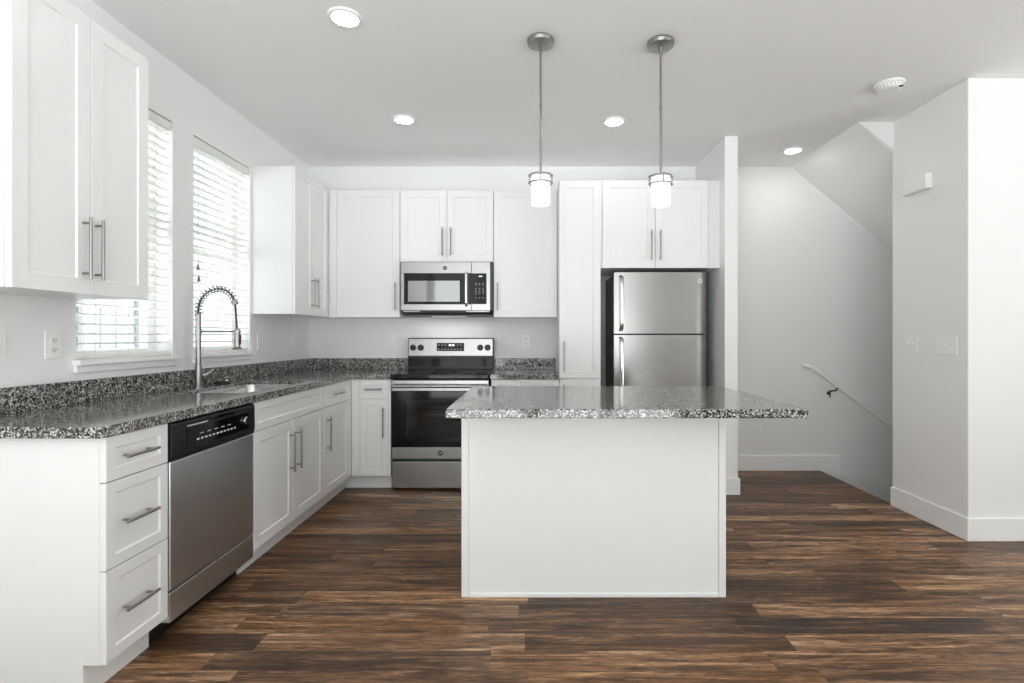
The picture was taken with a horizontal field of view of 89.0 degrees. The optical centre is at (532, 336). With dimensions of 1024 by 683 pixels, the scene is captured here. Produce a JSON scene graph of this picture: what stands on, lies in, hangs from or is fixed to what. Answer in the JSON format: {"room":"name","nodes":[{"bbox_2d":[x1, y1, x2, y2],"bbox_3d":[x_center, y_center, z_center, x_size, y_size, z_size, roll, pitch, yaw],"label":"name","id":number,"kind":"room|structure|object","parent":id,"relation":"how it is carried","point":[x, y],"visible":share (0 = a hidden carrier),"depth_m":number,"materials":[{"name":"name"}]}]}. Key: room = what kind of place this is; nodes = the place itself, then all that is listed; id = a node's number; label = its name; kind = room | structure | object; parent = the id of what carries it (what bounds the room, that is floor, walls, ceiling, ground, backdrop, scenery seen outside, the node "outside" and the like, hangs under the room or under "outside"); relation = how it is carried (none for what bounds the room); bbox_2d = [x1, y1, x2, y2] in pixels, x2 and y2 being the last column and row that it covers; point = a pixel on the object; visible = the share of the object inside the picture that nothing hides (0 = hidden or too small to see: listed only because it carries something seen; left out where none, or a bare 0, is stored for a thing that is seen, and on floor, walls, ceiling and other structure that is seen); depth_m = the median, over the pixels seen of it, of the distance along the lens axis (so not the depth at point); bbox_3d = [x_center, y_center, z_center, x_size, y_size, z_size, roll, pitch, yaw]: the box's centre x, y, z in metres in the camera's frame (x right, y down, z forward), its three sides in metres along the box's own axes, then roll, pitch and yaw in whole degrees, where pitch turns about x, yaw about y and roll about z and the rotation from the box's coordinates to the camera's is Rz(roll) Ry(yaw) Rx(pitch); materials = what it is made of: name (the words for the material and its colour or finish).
{"room":"kitchen","nodes":[
{"label":"kitchen","id":0,"kind":"room"},
{"bbox_2d":[0,0,308,387],"bbox_3d":[-2.094,-0.163,1.639,0.160,3.145,6.378,0,0,0],"label":"wall","id":1,"kind":"structure","parent":0,"point":[192,110],"depth_m":2.96,"materials":[{"name":"paint"}]},
{"bbox_2d":[0,330,6,360],"bbox_3d":[-2.009,0.034,1.955,0.010,0.115,0.075,0,0,0],"label":"light switch","id":2,"kind":"object","parent":1,"relation":"attached to","point":[3,333],"visible":1,"depth_m":1.98,"materials":[{"name":"white plastic"}]},
{"bbox_2d":[44,331,61,358],"bbox_3d":[-2.010,0.034,2.188,0.008,0.115,0.075,0,0,0],"label":"wall outlet","id":3,"kind":"object","parent":1,"relation":"attached to","point":[52,339],"visible":1,"depth_m":2.18,"materials":[{"name":"white plastic"}]},
{"bbox_2d":[50,337,57,342],"bbox_3d":[-2.007,0.015,2.188,0.003,0.028,0.033,0,0,0],"label":"socket","id":4,"kind":"object","parent":3,"relation":"attached to","point":[52,339],"depth_m":2.19,"materials":[{"name":"grey plastic"}]},
{"bbox_2d":[50,346,57,352],"bbox_3d":[-2.007,0.054,2.188,0.003,0.028,0.033,0,0,0],"label":"socket","id":5,"kind":"object","parent":3,"relation":"attached to","point":[53,349],"depth_m":2.19,"materials":[{"name":"grey plastic"}]},
{"bbox_2d":[0,0,147,299],"bbox_3d":[-1.840,-0.695,2.009,0.344,1.066,0.614,0,0,0],"label":"upper cabinet","id":6,"kind":"object","parent":1,"relation":"attached to","point":[74,95],"visible":1,"depth_m":1.92,"materials":[{"name":"white paint"}]},
{"bbox_2d":[72,129,180,372],"bbox_3d":[-2.074,-0.521,2.611,0.190,1.363,0.661,0,0,0],"label":"window","id":7,"kind":"structure","parent":1,"relation":"in","point":[81,365],"depth_m":2.77,"materials":[{"name":"white paint"}]},
{"bbox_2d":[76,109,170,358],"bbox_3d":[-2.050,-0.550,2.611,0.058,1.297,0.607,0,0,0],"label":"window blind","id":8,"kind":"object","parent":7,"relation":"attached to","point":[157,124],"visible":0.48,"depth_m":2.81,"materials":[{"name":"white plastic"}]},
{"bbox_2d":[192,154,254,363],"bbox_3d":[-2.074,-0.521,3.405,0.190,1.363,0.650,0,0,0],"label":"window","id":9,"kind":"structure","parent":1,"relation":"in","point":[206,357],"depth_m":3.67,"materials":[{"name":"white paint"}]},
{"bbox_2d":[194,137,247,352],"bbox_3d":[-2.042,-0.550,3.410,0.072,1.297,0.608,0,0,0],"label":"window blind","id":10,"kind":"object","parent":9,"relation":"attached to","point":[203,150],"visible":0.81,"depth_m":3.39,"materials":[{"name":"white plastic"}]},
{"bbox_2d":[257,335,262,349],"bbox_3d":[-2.010,0.042,3.850,0.008,0.115,0.075,0,0,0],"label":"wall outlet","id":11,"kind":"object","parent":1,"relation":"attached to","point":[259,337],"visible":1,"depth_m":3.84,"materials":[{"name":"white plastic"}]},
{"bbox_2d":[252,166,330,317],"bbox_3d":[-1.840,-0.695,4.225,0.344,1.066,0.960,0,0,0],"label":"upper cabinet","id":12,"kind":"object","parent":1,"relation":"attached to","point":[290,208],"visible":1,"depth_m":3.75,"materials":[{"name":"white paint"}]},
{"bbox_2d":[291,334,295,346],"bbox_3d":[-2.009,0.033,4.395,0.010,0.115,0.075,0,0,0],"label":"light switch","id":13,"kind":"object","parent":1,"relation":"attached to","point":[293,336],"visible":1,"depth_m":4.38,"materials":[{"name":"white plastic"}]},
{"bbox_2d":[91,0,1023,166],"bbox_3d":[1.613,-1.635,1.639,7.574,0.200,6.378,0,0,0],"label":"ceiling","id":14,"kind":"structure","parent":0,"point":[775,76],"depth_m":2.96,"materials":[{"name":"paint"}]},
{"bbox_2d":[327,6,362,27],"bbox_3d":[-0.898,-1.530,2.502,0.160,0.010,0.160,0,0,0],"label":"recessed light","id":15,"kind":"object","parent":14,"relation":"in","point":[345,17],"visible":1,"depth_m":2.49,"materials":[{"name":"white paint"}]},
{"bbox_2d":[392,114,415,124],"bbox_3d":[-0.904,-1.530,3.675,0.160,0.010,0.160,0,0,0],"label":"recessed light","id":16,"kind":"object","parent":14,"relation":"in","point":[399,118],"visible":1,"depth_m":3.66,"materials":[{"name":"white paint"}]},
{"bbox_2d":[527,32,553,206],"bbox_3d":[0.044,-1.108,2.695,0.140,0.853,0.140,0,0,0],"label":"pendant lamp","id":17,"kind":"object","parent":14,"relation":"hanging from","point":[540,183],"visible":1,"depth_m":2.67,"materials":[{"name":"white glass"}]},
{"bbox_2d":[603,116,624,125],"bbox_3d":[0.583,-1.530,3.709,0.160,0.010,0.160,0,0,0],"label":"recessed light","id":18,"kind":"object","parent":14,"relation":"in","point":[614,120],"visible":1,"depth_m":3.70,"materials":[{"name":"white paint"}]},
{"bbox_2d":[647,35,674,207],"bbox_3d":[0.670,-1.108,2.715,0.140,0.853,0.140,0,0,0],"label":"pendant lamp","id":19,"kind":"object","parent":14,"relation":"hanging from","point":[660,185],"visible":1,"depth_m":2.69,"materials":[{"name":"white glass"}]},
{"bbox_2d":[782,147,803,153],"bbox_3d":[2.146,-1.530,4.286,0.160,0.010,0.160,0,0,0],"label":"recessed light","id":20,"kind":"object","parent":14,"relation":"in","point":[792,150],"visible":1,"depth_m":4.27,"materials":[{"name":"white paint"}]},
{"bbox_2d":[873,77,905,94],"bbox_3d":[2.169,-1.514,3.166,0.164,0.042,0.164,0,0,0],"label":"smoke detector","id":21,"kind":"object","parent":14,"relation":"attached to","point":[891,85],"visible":1,"depth_m":3.13,"materials":[{"name":"white plastic"}]},
{"bbox_2d":[105,471,1023,682],"bbox_3d":[1.613,1.310,1.639,7.574,0.200,6.378,0,0,0],"label":"floor","id":22,"kind":"structure","parent":0,"point":[828,580],"depth_m":2.26,"materials":[{"name":"brown wood"}]},
{"bbox_2d":[0,423,167,682],"bbox_3d":[-1.698,0.772,1.883,0.629,0.874,0.297,0,0,0],"label":"base cabinet","id":23,"kind":"object","parent":22,"relation":"on","point":[84,522],"visible":0.97,"depth_m":1.74,"materials":[{"name":"white paint"}]},
{"bbox_2d":[0,358,407,438],"bbox_3d":[-1.564,0.264,3.204,0.899,0.140,3.004,0,0,0],"label":"countertop","id":24,"kind":"structure","parent":23,"relation":"on","point":[99,408],"depth_m":2.41,"materials":[{"name":"grey stone"}]},
{"bbox_2d":[193,285,242,387],"bbox_3d":[-1.810,0.000,3.030,0.278,0.590,0.114,0,0,0],"label":"spring faucet","id":25,"kind":"object","parent":24,"relation":"on","point":[198,331],"visible":1,"depth_m":2.99,"materials":[{"name":"silver metal"}]},
{"bbox_2d":[214,377,230,384],"bbox_3d":[-1.925,0.273,3.240,0.090,0.045,0.090,0,0,0],"label":"stopper","id":26,"kind":"object","parent":24,"relation":"on","point":[226,381],"visible":1,"depth_m":3.21,"materials":[{"name":"black rubber"}]},
{"bbox_2d":[198,384,289,392],"bbox_3d":[-1.688,0.422,3.090,0.407,0.214,0.732,0,0,0],"label":"sink","id":27,"kind":"object","parent":24,"relation":"in","point":[247,388],"visible":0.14,"depth_m":3.40,"materials":[{"name":"silver metal"}]},
{"bbox_2d":[149,403,254,643],"bbox_3d":[-1.703,0.774,2.342,0.618,0.872,0.612,0,0,0],"label":"dishwasher","id":28,"kind":"object","parent":22,"relation":"on","point":[210,462],"visible":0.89,"depth_m":2.27,"materials":[{"name":"grey metal"}]},
{"bbox_2d":[236,386,323,573],"bbox_3d":[-1.698,0.772,3.102,0.629,0.874,0.900,0,0,0],"label":"base cabinet","id":29,"kind":"object","parent":22,"relation":"on","point":[288,435],"visible":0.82,"depth_m":3.02,"materials":[{"name":"white paint"}]},
{"bbox_2d":[313,380,350,512],"bbox_3d":[-1.698,0.772,3.861,0.629,0.874,0.617,0,0,0],"label":"base cabinet","id":30,"kind":"object","parent":22,"relation":"on","point":[337,396],"visible":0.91,"depth_m":3.80,"materials":[{"name":"white paint"}]},
{"bbox_2d":[346,379,393,487],"bbox_3d":[-1.303,0.772,4.382,0.382,0.874,0.648,0,0,0],"label":"base cabinet","id":31,"kind":"object","parent":22,"relation":"on","point":[371,449],"visible":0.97,"depth_m":4.09,"materials":[{"name":"white paint"}]},
{"bbox_2d":[390,338,493,487],"bbox_3d":[-0.723,0.611,4.364,0.768,1.198,0.662,0,0,0],"label":"electric range","id":32,"kind":"object","parent":22,"relation":"on","point":[425,443],"visible":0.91,"depth_m":4.09,"materials":[{"name":"grey metal"}]},
{"bbox_2d":[391,380,488,458],"bbox_3d":[-0.723,0.651,4.342,0.764,0.618,0.617,0,0,0],"label":"oven","id":33,"kind":"object","parent":32,"relation":"in","point":[420,427],"depth_m":4.09,"materials":[{"name":"black glass"}]},
{"bbox_2d":[390,370,493,378],"bbox_3d":[-0.723,0.312,4.333,0.768,0.039,0.563,0,0,0],"label":"cooktop","id":34,"kind":"object","parent":32,"relation":"in","point":[407,374],"depth_m":4.06,"materials":[{"name":"grey glass"}]},
{"bbox_2d":[491,379,558,385],"bbox_3d":[-0.055,0.772,4.382,0.534,0.874,0.648,0,0,0],"label":"base cabinet","id":35,"kind":"object","parent":22,"relation":"on","point":[494,382],"visible":0.04,"depth_m":4.09,"materials":[{"name":"white paint"}]},
{"bbox_2d":[490,358,558,378],"bbox_3d":[-0.060,0.264,4.392,0.542,0.140,0.628,0,0,0],"label":"countertop","id":36,"kind":"structure","parent":35,"relation":"on","point":[506,368],"depth_m":4.69,"materials":[{"name":"grey stone"}]},
{"bbox_2d":[556,180,600,385],"bbox_3d":[0.377,-0.009,4.382,0.326,2.438,0.647,0,0,0],"label":"pantry cabinet","id":37,"kind":"object","parent":22,"relation":"on","point":[578,320],"visible":0.57,"depth_m":4.10,"materials":[{"name":"white paint"}]},
{"bbox_2d":[461,418,725,597],"bbox_3d":[0.286,0.772,2.761,1.227,0.874,0.699,0,0,0],"label":"kitchen island","id":38,"kind":"object","parent":22,"relation":"on","point":[551,507],"visible":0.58,"depth_m":2.42,"materials":[{"name":"white paint"}]},
{"bbox_2d":[446,386,808,417],"bbox_3d":[0.388,0.315,2.623,1.484,0.038,0.994,0,0,0],"label":"island countertop","id":39,"kind":"structure","parent":38,"relation":"on","point":[478,401],"depth_m":2.34,"materials":[{"name":"grey stone"}]},
{"bbox_2d":[606,271,705,385],"bbox_3d":[1.024,0.341,4.388,0.737,1.738,0.579,0,0,0],"label":"refrigerator","id":40,"kind":"object","parent":22,"relation":"on","point":[656,321],"visible":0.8,"depth_m":4.16,"materials":[{"name":"grey metal"}]},
{"bbox_2d":[309,167,892,502],"bbox_3d":[1.693,1.038,4.768,7.414,5.545,0.120,0,0,0],"label":"wall","id":41,"kind":"structure","parent":0,"point":[815,286],"depth_m":4.71,"materials":[{"name":"paint"}]},
{"bbox_2d":[328,190,408,317],"bbox_3d":[-1.417,-0.695,4.521,0.612,1.066,0.369,0,0,0],"label":"upper cabinet","id":42,"kind":"object","parent":41,"relation":"attached to","point":[364,264],"visible":0.98,"depth_m":4.38,"materials":[{"name":"white paint"}]},
{"bbox_2d":[388,334,395,346],"bbox_3d":[-1.266,0.033,4.702,0.075,0.115,0.010,0,0,0],"label":"light switch","id":43,"kind":"object","parent":41,"relation":"attached to","point":[391,337],"visible":1,"depth_m":4.70,"materials":[{"name":"white plastic"}]},
{"bbox_2d":[400,190,493,262],"bbox_3d":[-0.717,-0.928,4.521,0.784,0.600,0.369,0,0,0],"label":"upper cabinet","id":44,"kind":"object","parent":41,"relation":"attached to","point":[436,225],"visible":0.97,"depth_m":4.38,"materials":[{"name":"white paint"}]},
{"bbox_2d":[401,262,493,316],"bbox_3d":[-0.707,-0.396,4.486,0.760,0.456,0.438,0,0,0],"label":"microwave","id":45,"kind":"object","parent":44,"relation":"attached to","point":[428,289],"visible":1,"depth_m":4.32,"materials":[{"name":"grey metal"}]},
{"bbox_2d":[494,190,556,317],"bbox_3d":[-0.056,-0.695,4.521,0.534,1.066,0.369,0,0,0],"label":"upper cabinet","id":46,"kind":"object","parent":41,"relation":"attached to","point":[525,234],"visible":1,"depth_m":4.38,"materials":[{"name":"white paint"}]},
{"bbox_2d":[495,358,555,368],"bbox_3d":[-0.060,0.245,4.697,0.542,0.102,0.020,0,0,0],"label":"backsplash","id":47,"kind":"structure","parent":41,"relation":"attached to","point":[500,363],"depth_m":4.69,"materials":[{"name":"stone"}]},
{"bbox_2d":[522,334,529,346],"bbox_3d":[-0.055,0.038,4.703,0.075,0.115,0.008,0,0,0],"label":"wall outlet","id":48,"kind":"object","parent":41,"relation":"attached to","point":[525,337],"visible":1,"depth_m":4.70,"materials":[{"name":"white plastic"}]},
{"bbox_2d":[601,180,719,276],"bbox_3d":[1.008,-0.884,4.382,0.932,0.688,0.647,0,0,0],"label":"upper cabinet","id":49,"kind":"object","parent":41,"relation":"attached to","point":[684,235],"visible":0.94,"depth_m":4.10,"materials":[{"name":"white paint"}]},
{"bbox_2d":[754,425,761,437],"bbox_3d":[2.037,0.857,4.703,0.075,0.115,0.008,0,0,0],"label":"wall outlet","id":50,"kind":"object","parent":41,"relation":"attached to","point":[757,428],"visible":1,"depth_m":4.70,"materials":[{"name":"white plastic"}]},
{"bbox_2d":[738,456,838,470],"bbox_3d":[2.180,1.142,4.700,1.180,0.136,0.014,0,0,0],"label":"baseboard","id":51,"kind":"structure","parent":41,"relation":"attached to","point":[745,463],"depth_m":4.69,"materials":[{"name":"white paint"}]},
{"bbox_2d":[802,363,892,428],"bbox_3d":[3.313,0.895,4.663,1.763,1.318,0.092,0,0,0],"label":"stair handrail","id":52,"kind":"object","parent":41,"relation":"attached to","point":[829,379],"visible":0.45,"depth_m":4.62,"materials":[{"name":"white paint"}]},
{"bbox_2d":[821,468,876,496],"bbox_3d":[3.475,1.923,4.697,1.749,1.475,0.020,0,0,0],"label":"trim","id":53,"kind":"structure","parent":41,"relation":"attached to","point":[838,473],"depth_m":4.69,"materials":[{"name":"white paint"}]},
{"bbox_2d":[696,136,739,494],"bbox_3d":[1.530,-0.163,4.342,0.121,2.745,0.731,0,0,0],"label":"wall","id":54,"kind":"structure","parent":0,"point":[721,163],"depth_m":3.99,"materials":[{"name":"paint"}]},
{"bbox_2d":[791,123,892,250],"bbox_3d":[3.868,-0.363,4.224,3.065,2.744,0.967,0,0,0],"label":"ceiling","id":55,"kind":"structure","parent":0,"point":[854,169],"depth_m":4.28,"materials":[{"name":"paint"}]},
{"bbox_2d":[858,122,892,150],"bbox_3d":[2.460,-1.435,3.735,0.250,0.200,0.012,0,0,0],"label":"wall header","id":56,"kind":"structure","parent":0,"point":[883,131],"depth_m":3.73,"materials":[{"name":"paint"}]},
{"bbox_2d":[893,78,1023,517],"bbox_3d":[3.993,1.137,3.415,2.814,5.345,0.651,0,0,0],"label":"wall","id":57,"kind":"structure","parent":0,"point":[958,242],"depth_m":3.14,"materials":[{"name":"paint"}]},
{"bbox_2d":[905,336,917,352],"bbox_3d":[2.577,0.052,3.550,0.017,0.115,0.118,0,0,0],"label":"light switch","id":58,"kind":"object","parent":57,"relation":"attached to","point":[911,342],"visible":1,"depth_m":3.54,"materials":[{"name":"white plastic"}]},
{"bbox_2d":[902,172,931,195],"bbox_3d":[2.560,-1.012,3.470,0.050,0.100,0.210,0,0,0],"label":"door chime","id":59,"kind":"object","parent":57,"relation":"attached to","point":[922,182],"visible":1,"depth_m":3.43,"materials":[{"name":"white plastic"}]},
{"bbox_2d":[936,336,956,354],"bbox_3d":[2.577,0.055,3.250,0.017,0.115,0.165,0,0,0],"label":"light switch","id":60,"kind":"object","parent":57,"relation":"attached to","point":[945,345],"visible":1,"depth_m":3.24,"materials":[{"name":"white plastic"}]},
{"bbox_2d":[891,486,1023,540],"bbox_3d":[3.986,1.142,3.408,2.828,0.136,0.665,0,0,0],"label":"baseboard","id":61,"kind":"structure","parent":57,"relation":"attached to","point":[968,529],"depth_m":3.13,"materials":[{"name":"white paint"}]},
{"label":"outside","id":62,"kind":"structure","parent":0,"visible":0},
{"bbox_2d":[76,162,224,349],"bbox_3d":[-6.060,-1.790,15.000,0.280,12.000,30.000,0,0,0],"label":"window","id":63,"kind":"structure","parent":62,"point":[79,309],"depth_m":9.27,"materials":[{"name":"glass"}]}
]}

